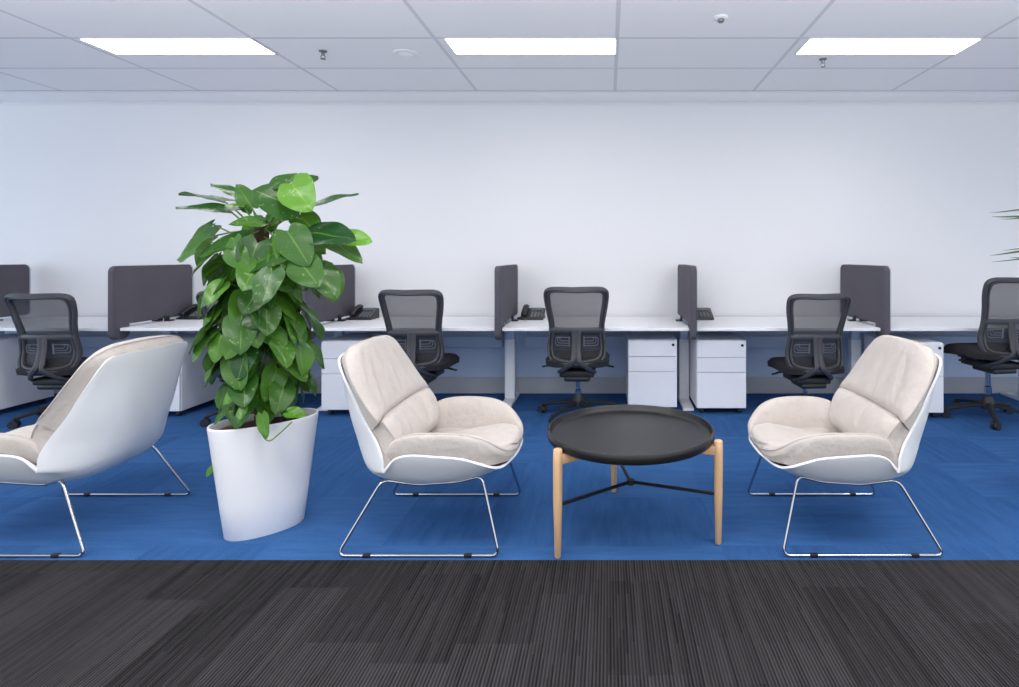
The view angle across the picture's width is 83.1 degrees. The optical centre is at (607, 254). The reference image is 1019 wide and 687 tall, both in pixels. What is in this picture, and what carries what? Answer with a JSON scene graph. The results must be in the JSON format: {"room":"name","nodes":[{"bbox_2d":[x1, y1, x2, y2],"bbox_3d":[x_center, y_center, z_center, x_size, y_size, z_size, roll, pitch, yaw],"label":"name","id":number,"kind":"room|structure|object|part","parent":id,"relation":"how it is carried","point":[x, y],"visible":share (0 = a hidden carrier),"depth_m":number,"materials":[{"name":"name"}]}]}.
{"room":"open-plan office","nodes":[
{"label":"open-plan office","id":0,"kind":"room"},
{"bbox_2d":[0,104,1018,317],"bbox_3d":[-0.250,-0.070,5.320,16.500,2.911,0.120,0,0,0],"label":"wall","id":1,"kind":"structure","parent":0,"point":[768,203],"depth_m":5.26,"materials":[{"name":"white paint"}]},
{"bbox_2d":[0,102,1018,103],"bbox_3d":[-0.250,-1.412,5.254,16.500,0.018,0.012,0,0,0],"label":"trim","id":2,"kind":"structure","parent":1,"relation":"attached to","point":[0,102],"depth_m":5.25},
{"bbox_2d":[54,377,1017,392],"bbox_3d":[-0.250,1.210,5.253,16.500,0.152,0.014,0,0,0],"label":"baseboard","id":3,"kind":"structure","parent":1,"relation":"attached to","point":[440,384],"depth_m":5.25,"materials":[{"name":"paint"}]},
{"bbox_2d":[82,318,1017,376],"bbox_3d":[-0.250,0.860,5.257,16.500,0.548,0.006,0,0,0],"label":"trim","id":4,"kind":"structure","parent":1,"relation":"attached to","point":[474,361],"depth_m":5.25,"materials":[{"name":"white"}]},
{"bbox_2d":[0,393,1018,686],"bbox_3d":[-0.250,1.336,2.630,16.500,0.100,5.260,0,0,0],"label":"floor","id":5,"kind":"structure","parent":0,"point":[64,623],"depth_m":2.27,"materials":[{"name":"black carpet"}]},
{"bbox_2d":[0,317,16,333],"bbox_3d":[-6.141,0.929,4.832,1.518,0.714,0.805,0,0,0],"label":"desk","id":6,"kind":"object","parent":5,"relation":"on","point":[3,318],"visible":0.02,"depth_m":5.19,"materials":[{"name":"white laminate"}]},
{"bbox_2d":[0,333,53,409],"bbox_3d":[-5.060,0.987,4.707,0.400,0.598,0.506,0,0,0],"label":"drawer pedestal","id":7,"kind":"object","parent":5,"relation":"on","point":[15,390],"visible":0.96,"depth_m":4.63,"materials":[{"name":"white metal"}]},
{"bbox_2d":[4,293,88,428],"bbox_3d":[-4.239,0.784,4.460,0.662,1.004,0.677,0,0,-1],"label":"office chair","id":8,"kind":"object","parent":5,"relation":"on","point":[46,324],"visible":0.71,"depth_m":4.23,"materials":[{"name":"plastic"}]},
{"bbox_3d":[-4.329,1.190,4.305,0.047,0.072,0.289,0,0,33],"label":"leg","id":9,"kind":"part","parent":8,"relation":"part of","materials":[{"name":"black plastic"}]},
{"bbox_3d":[-4.231,0.589,4.217,0.496,0.614,0.192,0,0,-1],"label":"frame","id":10,"kind":"part","parent":8,"relation":"part of","materials":[{"name":"plastic"}]},
{"bbox_3d":[-4.235,0.872,4.460,0.500,0.103,0.490,0,0,-1],"label":"seat","id":11,"kind":"part","parent":8,"relation":"part of","materials":[{"name":"black fabric"}]},
{"bbox_2d":[0,317,178,346],"bbox_3d":[-4.641,0.929,4.832,1.518,0.714,0.805,0,0,0],"label":"desk","id":12,"kind":"object","parent":5,"relation":"on","point":[93,331],"visible":0.15,"depth_m":5.14,"materials":[{"name":"white laminate"}]},
{"bbox_2d":[0,264,30,320],"bbox_3d":[-5.355,0.375,4.795,0.154,0.580,0.842,0,0,0],"label":"screen","id":13,"kind":"object","parent":12,"relation":"attached to","point":[14,278],"visible":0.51,"depth_m":5.06,"materials":[{"name":"grey fabric"}]},
{"bbox_2d":[78,331,178,346],"bbox_3d":[-4.605,0.719,5.184,1.286,0.246,0.082,0,0,0],"label":"cable tray","id":14,"kind":"object","parent":12,"relation":"on","point":[87,338],"depth_m":5.14,"materials":[{"name":"metal"}]},
{"bbox_2d":[0,335,189,557],"bbox_3d":[-2.559,0.842,2.708,0.791,0.886,0.672,0,0,0],"label":"lounge chair","id":15,"kind":"object","parent":5,"relation":"on","point":[115,406],"visible":1,"depth_m":2.50,"materials":[{"name":"white plastic"}]},
{"bbox_2d":[0,424,38,465],"bbox_3d":[-2.670,0.892,2.708,0.555,0.271,0.649,0,0,0],"label":"seat cushion","id":16,"kind":"object","parent":15,"relation":"on","point":[20,446],"depth_m":2.40,"materials":[{"name":"grey fabric"}]},
{"bbox_2d":[32,425,54,453],"bbox_3d":[-2.356,0.843,2.708,0.278,0.274,0.624,0,0,0],"label":"lumbar cushion","id":17,"kind":"object","parent":15,"relation":"on","point":[43,436],"depth_m":2.41,"materials":[{"name":"grey fabric"}]},
{"bbox_3d":[-2.568,1.126,2.708,0.681,0.315,0.627,0,0,0],"label":"sled frame","id":18,"kind":"part","parent":15,"relation":"part of","materials":[{"name":"silver metal"}]},
{"bbox_2d":[35,335,182,430],"bbox_3d":[-2.293,0.594,2.708,0.228,0.390,0.668,0,0,0],"label":"cushion","id":19,"kind":"object","parent":15,"relation":"on","point":[129,384],"depth_m":2.55,"materials":[{"name":"grey fabric"}]},
{"bbox_2d":[169,333,222,415],"bbox_3d":[-3.580,0.987,4.707,0.400,0.598,0.506,0,0,0],"label":"drawer pedestal","id":20,"kind":"object","parent":5,"relation":"on","point":[191,391],"visible":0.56,"depth_m":4.60,"materials":[{"name":"white metal"}]},
{"bbox_3d":[-3.580,1.092,4.470,0.394,0.284,0.020,0,0,0],"label":"drawer","id":21,"kind":"part","parent":20,"relation":"part of","materials":[{"name":"white metal"}]},
{"bbox_2d":[120,317,347,346],"bbox_3d":[-3.142,0.929,4.832,1.516,0.714,0.805,0,0,0],"label":"desk","id":22,"kind":"object","parent":5,"relation":"on","point":[168,327],"visible":0.2,"depth_m":4.65,"materials":[{"name":"white laminate"}]},
{"bbox_2d":[108,264,192,339],"bbox_3d":[-3.855,0.375,4.795,0.154,0.580,0.842,0,0,0],"label":"screen","id":23,"kind":"object","parent":22,"relation":"attached to","point":[136,293],"visible":0.88,"depth_m":4.67,"materials":[{"name":"grey fabric"}]},
{"bbox_2d":[176,304,202,319],"bbox_3d":[-3.728,0.510,5.094,0.238,0.126,0.217,0,0,0],"label":"desk phone","id":24,"kind":"object","parent":22,"relation":"on","point":[189,313],"visible":0.71,"depth_m":5.03,"materials":[{"name":"plastic"}]},
{"bbox_2d":[299,331,333,346],"bbox_3d":[-3.106,0.719,5.184,1.284,0.246,0.082,0,0,0],"label":"cable tray","id":25,"kind":"object","parent":22,"relation":"on","point":[328,334],"depth_m":5.14,"materials":[{"name":"metal"}]},
{"bbox_2d":[196,291,298,426],"bbox_3d":[-2.854,0.776,4.510,0.662,1.019,0.677,0,0,0],"label":"office chair","id":26,"kind":"object","parent":5,"relation":"on","point":[206,421],"visible":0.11,"depth_m":4.27,"materials":[{"name":"plastic"}]},
{"bbox_3d":[-2.850,0.574,4.267,0.496,0.614,0.192,0,0,0],"label":"frame","id":27,"kind":"part","parent":26,"relation":"part of","materials":[{"name":"plastic"}]},
{"bbox_3d":[-2.946,1.190,4.357,0.047,0.072,0.289,0,0,34],"label":"leg","id":28,"kind":"part","parent":26,"relation":"part of","materials":[{"name":"black plastic"}]},
{"bbox_2d":[176,173,371,541],"bbox_3d":[-1.649,0.445,2.696,1.007,1.683,0.552,0,0,29],"label":"potted plant","id":29,"kind":"object","parent":5,"relation":"on","point":[262,460],"visible":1,"depth_m":2.56,"materials":[{"name":"green plant"}]},
{"bbox_3d":[-1.615,1.028,2.664,0.453,0.516,0.256,0,0,-43],"label":"planter","id":30,"kind":"part","parent":29,"relation":"part of","materials":[{"name":"white plastic"}]},
{"bbox_2d":[322,333,385,413],"bbox_3d":[-2.086,0.987,4.747,0.400,0.598,0.506,0,0,0],"label":"drawer pedestal","id":31,"kind":"object","parent":5,"relation":"on","point":[333,390],"visible":0.23,"depth_m":4.50,"materials":[{"name":"white metal"}]},
{"bbox_3d":[-2.086,0.886,4.510,0.394,0.119,0.020,0,0,0],"label":"drawer","id":32,"kind":"part","parent":31,"relation":"part of","materials":[{"name":"white metal"}]},
{"bbox_3d":[-2.086,1.092,4.510,0.394,0.284,0.020,0,0,0],"label":"drawer","id":33,"kind":"part","parent":31,"relation":"part of","materials":[{"name":"white metal"}]},
{"bbox_3d":[-2.086,0.757,4.510,0.394,0.131,0.020,0,0,0],"label":"drawer","id":34,"kind":"part","parent":31,"relation":"part of","materials":[{"name":"white metal"}]},
{"bbox_2d":[311,317,511,410],"bbox_3d":[-1.643,0.929,4.832,1.518,0.714,0.805,0,0,0],"label":"desk","id":35,"kind":"object","parent":5,"relation":"on","point":[456,331],"visible":0.46,"depth_m":4.93,"materials":[{"name":"white laminate"}]},
{"bbox_2d":[301,264,354,339],"bbox_3d":[-2.357,0.375,4.795,0.154,0.580,0.842,0,0,0],"label":"screen","id":36,"kind":"object","parent":35,"relation":"attached to","point":[329,311],"visible":0.48,"depth_m":4.87,"materials":[{"name":"grey fabric"}]},
{"bbox_2d":[346,304,378,319],"bbox_3d":[-2.203,0.510,5.054,0.238,0.126,0.217,0,0,0],"label":"desk phone","id":37,"kind":"object","parent":35,"relation":"on","point":[358,312],"visible":0.99,"depth_m":5.03,"materials":[{"name":"plastic"}]},
{"bbox_2d":[364,331,503,346],"bbox_3d":[-1.607,0.719,5.184,1.286,0.246,0.082,0,0,0],"label":"cable tray","id":38,"kind":"object","parent":35,"relation":"on","point":[450,338],"depth_m":5.14,"materials":[{"name":"metal"}]},
{"bbox_2d":[378,289,459,400],"bbox_3d":[-1.479,0.771,4.510,0.662,1.029,0.677,0,0,3],"label":"office chair","id":39,"kind":"object","parent":5,"relation":"on","point":[413,318],"visible":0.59,"depth_m":4.28,"materials":[{"name":"black fabric"}]},
{"bbox_3d":[-1.487,0.564,4.268,0.496,0.614,0.192,0,0,3],"label":"frame","id":40,"kind":"part","parent":39,"relation":"part of","materials":[{"name":"plastic"}]},
{"bbox_3d":[-1.474,0.847,4.510,0.500,0.103,0.490,0,0,3],"label":"seat","id":41,"kind":"part","parent":39,"relation":"part of","materials":[{"name":"black fabric"}]},
{"bbox_2d":[338,335,522,557],"bbox_3d":[-0.813,0.842,2.708,0.791,0.886,0.672,0,0,0],"label":"lounge chair","id":42,"kind":"object","parent":5,"relation":"on","point":[406,436],"visible":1,"depth_m":2.48,"materials":[{"name":"beige fabric"}]},
{"bbox_2d":[342,335,428,430],"bbox_3d":[-1.079,0.594,2.708,0.228,0.390,0.668,0,0,0],"label":"cushion","id":43,"kind":"object","parent":42,"relation":"on","point":[380,381],"depth_m":2.55,"materials":[{"name":"grey fabric"}]},
{"bbox_2d":[372,388,439,467],"bbox_3d":[-1.016,0.843,2.708,0.278,0.274,0.624,0,0,0],"label":"lumbar cushion","id":44,"kind":"object","parent":42,"relation":"on","point":[418,411],"depth_m":2.53,"materials":[{"name":"grey fabric"}]},
{"bbox_3d":[-0.804,1.126,2.708,0.681,0.315,0.627,0,0,0],"label":"sled frame","id":45,"kind":"part","parent":42,"relation":"part of","materials":[{"name":"silver metal"}]},
{"bbox_2d":[387,397,522,464],"bbox_3d":[-0.703,0.892,2.708,0.555,0.271,0.649,0,0,0],"label":"seat cushion","id":46,"kind":"object","parent":42,"relation":"on","point":[451,430],"depth_m":2.61,"materials":[{"name":"grey fabric"}]},
{"bbox_2d":[538,287,616,422],"bbox_3d":[-0.241,0.761,4.530,0.662,1.049,0.677,0,0,1],"label":"office chair","id":47,"kind":"object","parent":5,"relation":"on","point":[576,316],"visible":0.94,"depth_m":4.31,"materials":[{"name":"fabric"}]},
{"bbox_3d":[-0.402,1.190,4.570,0.289,0.072,0.047,0,0,17],"label":"leg","id":48,"kind":"part","parent":47,"relation":"part of","materials":[{"name":"black plastic"}]},
{"bbox_3d":[-0.336,1.190,4.378,0.047,0.072,0.289,0,0,35],"label":"leg","id":49,"kind":"part","parent":47,"relation":"part of","materials":[{"name":"black plastic"}]},
{"bbox_3d":[-0.241,0.543,4.287,0.496,0.614,0.192,0,0,1],"label":"frame","id":50,"kind":"part","parent":47,"relation":"part of","materials":[{"name":"plastic"}]},
{"bbox_3d":[-0.237,0.827,4.530,0.500,0.103,0.490,0,0,1],"label":"seat","id":51,"kind":"part","parent":47,"relation":"part of","materials":[{"name":"black fabric"}]},
{"bbox_3d":[-0.133,1.190,4.382,0.047,0.072,0.289,0,0,-37],"label":"leg","id":52,"kind":"part","parent":47,"relation":"part of","materials":[{"name":"black plastic"}]},
{"bbox_3d":[-0.074,1.190,4.576,0.289,0.072,0.047,0,0,-19],"label":"leg","id":53,"kind":"part","parent":47,"relation":"part of","materials":[{"name":"black plastic"}]},
{"bbox_2d":[502,317,688,406],"bbox_3d":[-0.132,0.929,4.832,1.540,0.714,0.805,0,0,0],"label":"desk","id":54,"kind":"object","parent":5,"relation":"on","point":[616,328],"visible":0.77,"depth_m":4.93,"materials":[{"name":"white laminate"}]},
{"bbox_2d":[494,264,518,339],"bbox_3d":[-0.857,0.375,4.795,0.154,0.580,0.842,0,0,0],"label":"screen","id":55,"kind":"object","parent":54,"relation":"attached to","point":[505,276],"visible":0.99,"depth_m":4.55,"materials":[{"name":"grey fabric"}]},
{"bbox_3d":[-0.857,0.996,4.960,0.088,0.520,0.070,0,0,0],"label":"leg","id":56,"kind":"part","parent":54,"relation":"part of","materials":[{"name":"white metal"}]},
{"bbox_2d":[517,304,544,319],"bbox_3d":[-0.690,0.510,5.054,0.238,0.126,0.217,0,0,0],"label":"desk phone","id":57,"kind":"object","parent":54,"relation":"on","point":[527,313],"visible":0.99,"depth_m":5.01,"materials":[{"name":"plastic"}]},
{"bbox_2d":[526,331,667,346],"bbox_3d":[-0.096,0.719,5.184,1.308,0.246,0.082,0,0,0],"label":"cable tray","id":58,"kind":"object","parent":54,"relation":"on","point":[533,338],"depth_m":5.14,"materials":[{"name":"metal"}]},
{"bbox_2d":[547,404,722,558],"bbox_3d":[0.114,1.046,2.680,0.794,0.480,0.815,0,0,0],"label":"coffee table","id":59,"kind":"object","parent":5,"relation":"on","point":[623,434],"visible":1,"depth_m":2.55,"materials":[{"name":"black paint"}]},
{"bbox_3d":[-0.214,1.055,2.402,0.041,0.462,0.041,0,0,0],"label":"leg","id":60,"kind":"part","parent":59,"relation":"part of","materials":[{"name":"brown wood"}]},
{"bbox_3d":[0.032,1.055,3.067,0.041,0.462,0.041,0,0,0],"label":"leg","id":61,"kind":"part","parent":59,"relation":"part of","materials":[{"name":"brown wood"}]},
{"bbox_2d":[547,404,713,465],"bbox_3d":[0.106,0.830,2.662,0.778,0.048,0.778,0,0,0],"label":"tray","id":62,"kind":"object","parent":59,"relation":"on","point":[623,434],"depth_m":2.62,"materials":[{"name":"black paint"}]},
{"bbox_3d":[0.491,1.055,2.515,0.041,0.462,0.041,0,0,0],"label":"leg","id":63,"kind":"part","parent":59,"relation":"part of","materials":[{"name":"brown wood"}]},
{"bbox_2d":[626,332,676,407],"bbox_3d":[0.362,0.987,4.827,0.400,0.598,0.506,0,0,0],"label":"drawer pedestal","id":64,"kind":"object","parent":5,"relation":"on","point":[651,357],"visible":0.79,"depth_m":4.58,"materials":[{"name":"white metal"}]},
{"bbox_3d":[0.362,1.092,4.590,0.394,0.284,0.020,0,0,0],"label":"drawer","id":65,"kind":"part","parent":64,"relation":"part of","materials":[{"name":"white metal"}]},
{"bbox_3d":[0.362,0.886,4.590,0.394,0.119,0.020,0,0,0],"label":"drawer","id":66,"kind":"part","parent":64,"relation":"part of","materials":[{"name":"white metal"}]},
{"bbox_3d":[0.362,0.757,4.590,0.394,0.131,0.020,0,0,0],"label":"drawer","id":67,"kind":"part","parent":64,"relation":"part of","materials":[{"name":"white metal"}]},
{"bbox_2d":[688,332,745,412],"bbox_3d":[0.916,0.987,4.797,0.400,0.598,0.506,0,0,0],"label":"drawer pedestal","id":68,"kind":"object","parent":5,"relation":"on","point":[717,360],"visible":1,"depth_m":4.55,"materials":[{"name":"white metal"}]},
{"bbox_3d":[0.916,1.092,4.560,0.394,0.284,0.020,0,0,0],"label":"drawer","id":69,"kind":"part","parent":68,"relation":"part of","materials":[{"name":"white metal"}]},
{"bbox_3d":[0.916,0.886,4.560,0.394,0.119,0.020,0,0,0],"label":"drawer","id":70,"kind":"part","parent":68,"relation":"part of","materials":[{"name":"white metal"}]},
{"bbox_3d":[0.916,0.757,4.560,0.394,0.131,0.020,0,0,0],"label":"drawer","id":71,"kind":"part","parent":68,"relation":"part of","materials":[{"name":"white metal"}]},
{"bbox_2d":[677,317,880,410],"bbox_3d":[1.379,0.929,4.832,1.518,0.714,0.805,0,0,0],"label":"desk","id":72,"kind":"object","parent":5,"relation":"on","point":[757,331],"visible":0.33,"depth_m":4.93,"materials":[{"name":"white laminate"}]},
{"bbox_3d":[0.665,0.996,4.960,0.088,0.520,0.070,0,0,0],"label":"leg","id":73,"kind":"part","parent":72,"relation":"part of","materials":[{"name":"white metal"}]},
{"bbox_2d":[675,264,696,339],"bbox_3d":[0.665,0.375,4.795,0.154,0.580,0.842,0,0,0],"label":"screen","id":74,"kind":"object","parent":72,"relation":"attached to","point":[687,274],"visible":1,"depth_m":4.50,"materials":[{"name":"grey fabric"}]},
{"bbox_2d":[697,308,713,319],"bbox_3d":[0.814,0.510,5.054,0.238,0.126,0.217,0,0,0],"label":"desk phone","id":75,"kind":"object","parent":72,"relation":"on","point":[702,313],"visible":0.56,"depth_m":5.02,"materials":[{"name":"plastic"}]},
{"bbox_2d":[697,331,787,346],"bbox_3d":[1.415,0.719,5.184,1.286,0.246,0.082,0,0,0],"label":"cable tray","id":76,"kind":"object","parent":72,"relation":"on","point":[753,338],"depth_m":5.14,"materials":[{"name":"metal"}]},
{"bbox_2d":[767,293,850,401],"bbox_3d":[1.565,0.786,4.509,0.662,0.999,0.677,0,0,-5],"label":"office chair","id":77,"kind":"object","parent":5,"relation":"on","point":[815,322],"visible":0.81,"depth_m":4.29,"materials":[{"name":"plastic"}]},
{"bbox_3d":[1.569,0.877,4.510,0.500,0.103,0.490,0,0,-5],"label":"seat","id":78,"kind":"part","parent":77,"relation":"part of","materials":[{"name":"black fabric"}]},
{"bbox_3d":[1.590,0.594,4.268,0.496,0.614,0.192,0,0,-5],"label":"frame","id":79,"kind":"part","parent":77,"relation":"part of","materials":[{"name":"plastic"}]},
{"bbox_2d":[748,335,942,557],"bbox_3d":[1.093,0.842,2.710,0.791,0.886,0.672,0,0,0],"label":"lounge chair","id":80,"kind":"object","parent":5,"relation":"on","point":[870,432],"visible":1,"depth_m":2.49,"materials":[{"name":"grey fabric"}]},
{"bbox_2d":[748,397,894,465],"bbox_3d":[0.983,0.892,2.710,0.555,0.271,0.649,0,0,0],"label":"seat cushion","id":81,"kind":"object","parent":80,"relation":"on","point":[785,431],"depth_m":2.61,"materials":[{"name":"grey fabric"}]},
{"bbox_3d":[1.084,1.126,2.710,0.681,0.315,0.627,0,0,0],"label":"sled frame","id":82,"kind":"part","parent":80,"relation":"part of","materials":[{"name":"silver metal"}]},
{"bbox_2d":[829,387,908,467],"bbox_3d":[1.296,0.843,2.710,0.278,0.274,0.624,0,0,0],"label":"lumbar cushion","id":83,"kind":"object","parent":80,"relation":"on","point":[851,410],"depth_m":2.58,"materials":[{"name":"grey fabric"}]},
{"bbox_2d":[839,335,937,430],"bbox_3d":[1.359,0.594,2.710,0.228,0.390,0.668,0,0,0],"label":"cushion","id":84,"kind":"object","parent":80,"relation":"on","point":[895,378],"depth_m":2.57,"materials":[{"name":"grey fabric"}]},
{"bbox_2d":[864,334,942,416],"bbox_3d":[2.429,0.987,4.667,0.400,0.598,0.506,0,0,0],"label":"drawer pedestal","id":85,"kind":"object","parent":5,"relation":"on","point":[936,406],"visible":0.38,"depth_m":4.42,"materials":[{"name":"white metal"}]},
{"bbox_3d":[2.429,0.757,4.430,0.394,0.131,0.020,0,0,0],"label":"drawer","id":86,"kind":"part","parent":85,"relation":"part of","materials":[{"name":"white metal"}]},
{"bbox_3d":[2.429,1.092,4.430,0.394,0.284,0.020,0,0,0],"label":"drawer","id":87,"kind":"part","parent":85,"relation":"part of","materials":[{"name":"white metal"}]},
{"bbox_3d":[2.429,0.886,4.430,0.394,0.119,0.020,0,0,0],"label":"drawer","id":88,"kind":"part","parent":85,"relation":"part of","materials":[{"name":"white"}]},
{"bbox_2d":[846,317,980,373],"bbox_3d":[2.879,0.929,4.832,1.518,0.714,0.805,0,0,0],"label":"desk","id":89,"kind":"object","parent":5,"relation":"on","point":[946,330],"visible":0.38,"depth_m":4.93,"materials":[{"name":"white laminate"}]},
{"bbox_3d":[2.165,0.996,4.960,0.088,0.520,0.070,0,0,0],"label":"leg","id":90,"kind":"part","parent":89,"relation":"part of","materials":[{"name":"white metal"}]},
{"bbox_2d":[840,264,890,336],"bbox_3d":[2.165,0.375,4.795,0.154,0.580,0.842,0,0,0],"label":"screen","id":91,"kind":"object","parent":89,"relation":"attached to","point":[868,286],"visible":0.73,"depth_m":4.64,"materials":[{"name":"grey fabric"}]},
{"bbox_2d":[860,331,977,346],"bbox_3d":[2.915,0.719,5.184,1.286,0.246,0.082,0,0,0],"label":"cable tray","id":92,"kind":"object","parent":89,"relation":"on","point":[946,337],"depth_m":5.22,"materials":[{"name":"metal"}]},
{"bbox_2d":[941,277,1018,430],"bbox_3d":[2.979,0.724,4.449,0.662,1.124,0.677,0,0,-9],"label":"office chair","id":93,"kind":"object","parent":5,"relation":"on","point":[997,344],"visible":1,"depth_m":4.23,"materials":[{"name":"plastic"}]},
{"bbox_3d":[2.814,1.190,4.461,0.289,0.072,0.047,0,0,7],"label":"leg","id":94,"kind":"part","parent":93,"relation":"part of","materials":[{"name":"black plastic"}]},
{"bbox_3d":[2.956,1.190,4.610,0.048,0.072,0.289,0,0,-9],"label":"leg","id":95,"kind":"part","parent":93,"relation":"part of","materials":[{"name":"black plastic"}]},
{"bbox_3d":[2.983,0.752,4.450,0.500,0.103,0.490,0,0,-9],"label":"seat","id":96,"kind":"part","parent":93,"relation":"part of","materials":[{"name":"black fabric"}]},
{"bbox_3d":[2.912,1.190,4.283,0.047,0.072,0.289,0,0,25],"label":"leg","id":97,"kind":"part","parent":93,"relation":"part of","materials":[{"name":"black plastic"}]},
{"bbox_3d":[3.022,0.469,4.210,0.496,0.614,0.192,0,0,-9],"label":"frame","id":98,"kind":"part","parent":93,"relation":"part of","materials":[{"name":"plastic"}]},
{"bbox_3d":[3.136,1.190,4.524,0.289,0.072,0.047,0,0,-29],"label":"leg","id":99,"kind":"part","parent":93,"relation":"part of","materials":[{"name":"black plastic"}]},
{"bbox_3d":[3.111,1.190,4.322,0.289,0.072,0.047,0,0,43],"label":"leg","id":100,"kind":"part","parent":93,"relation":"part of","materials":[{"name":"black plastic"}]},
{"bbox_2d":[990,209,1018,261],"bbox_3d":[2.493,0.524,2.905,0.860,1.524,0.744,0,0,35],"label":"potted palm","id":101,"kind":"object","parent":5,"relation":"on","point":[1014,209],"visible":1,"depth_m":2.85,"materials":[{"name":"green plant"}]},
{"bbox_2d":[1000,360,1018,400],"bbox_3d":[4.415,0.929,4.832,1.590,0.714,0.805,0,0,0],"label":"desk","id":102,"kind":"object","parent":5,"relation":"on","point":[1015,396],"visible":0.43,"depth_m":5.06,"materials":[{"name":"white laminate"}]},
{"bbox_3d":[3.665,0.996,4.960,0.088,0.520,0.070,0,0,0],"label":"leg","id":103,"kind":"part","parent":102,"relation":"part of","materials":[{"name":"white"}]},
{"bbox_2d":[0,0,1018,101],"bbox_3d":[-0.250,-1.473,0.130,16.500,0.104,10.260,0,0,0],"label":"ceiling","id":104,"kind":"structure","parent":0,"point":[663,45],"depth_m":4.02,"materials":[{"name":"tile"}]},
{"bbox_2d":[77,38,277,54],"bbox_3d":[-2.910,-1.419,3.851,1.144,0.011,0.300,0,0,0],"label":"recessed light","id":105,"kind":"object","parent":104,"relation":"in","point":[118,46],"visible":1,"depth_m":3.84,"materials":[{"name":"white plastic"}]},
{"bbox_2d":[319,50,326,59],"bbox_3d":[-1.991,-1.395,3.947,0.056,0.060,0.056,0,0,0],"label":"sprinkler","id":106,"kind":"object","parent":104,"relation":"attached to","point":[323,52],"visible":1,"depth_m":3.94,"materials":[{"name":"metal"}]},
{"bbox_2d":[393,49,418,57],"bbox_3d":[-1.429,-1.420,3.996,0.170,0.010,0.170,0,0,0],"label":"ceiling speaker","id":107,"kind":"object","parent":104,"relation":"attached to","point":[404,53],"visible":1,"depth_m":3.97,"materials":[{"name":"plastic"}]},
{"bbox_2d":[399,52,412,56],"bbox_3d":[-1.429,-1.417,3.996,0.140,0.005,0.140,0,0,0],"label":"grille","id":108,"kind":"object","parent":107,"relation":"attached to","point":[401,54],"depth_m":3.99,"materials":[{"name":"white paint"}]},
{"bbox_2d":[0,91,1018,91],"bbox_3d":[-0.250,-1.419,4.910,16.500,0.005,0.024,0,0,0],"label":"trim","id":109,"kind":"structure","parent":104,"relation":"attached to","point":[0,91],"depth_m":4.90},
{"bbox_2d":[443,38,616,54],"bbox_3d":[-0.510,-1.419,3.851,1.144,0.011,0.300,0,0,0],"label":"recessed light","id":110,"kind":"object","parent":104,"relation":"in","point":[459,46],"visible":1,"depth_m":3.84,"materials":[{"name":"white plastic"}]},
{"bbox_2d":[714,14,727,22],"bbox_3d":[0.677,-1.408,3.383,0.084,0.034,0.084,0,0,0],"label":"smoke detector","id":111,"kind":"object","parent":104,"relation":"attached to","point":[720,18],"visible":1,"depth_m":3.37,"materials":[{"name":"plastic"}]},
{"bbox_2d":[819,58,826,67],"bbox_3d":[1.563,-1.395,4.108,0.056,0.060,0.056,0,0,0],"label":"sprinkler","id":112,"kind":"object","parent":104,"relation":"attached to","point":[822,60],"visible":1,"depth_m":4.10,"materials":[{"name":"metal"}]},
{"bbox_2d":[794,38,983,54],"bbox_3d":[1.890,-1.419,3.851,1.144,0.011,0.300,0,0,0],"label":"recessed light","id":113,"kind":"object","parent":104,"relation":"in","point":[812,46],"visible":1,"depth_m":3.84,"materials":[{"name":"white plastic"}]}
]}

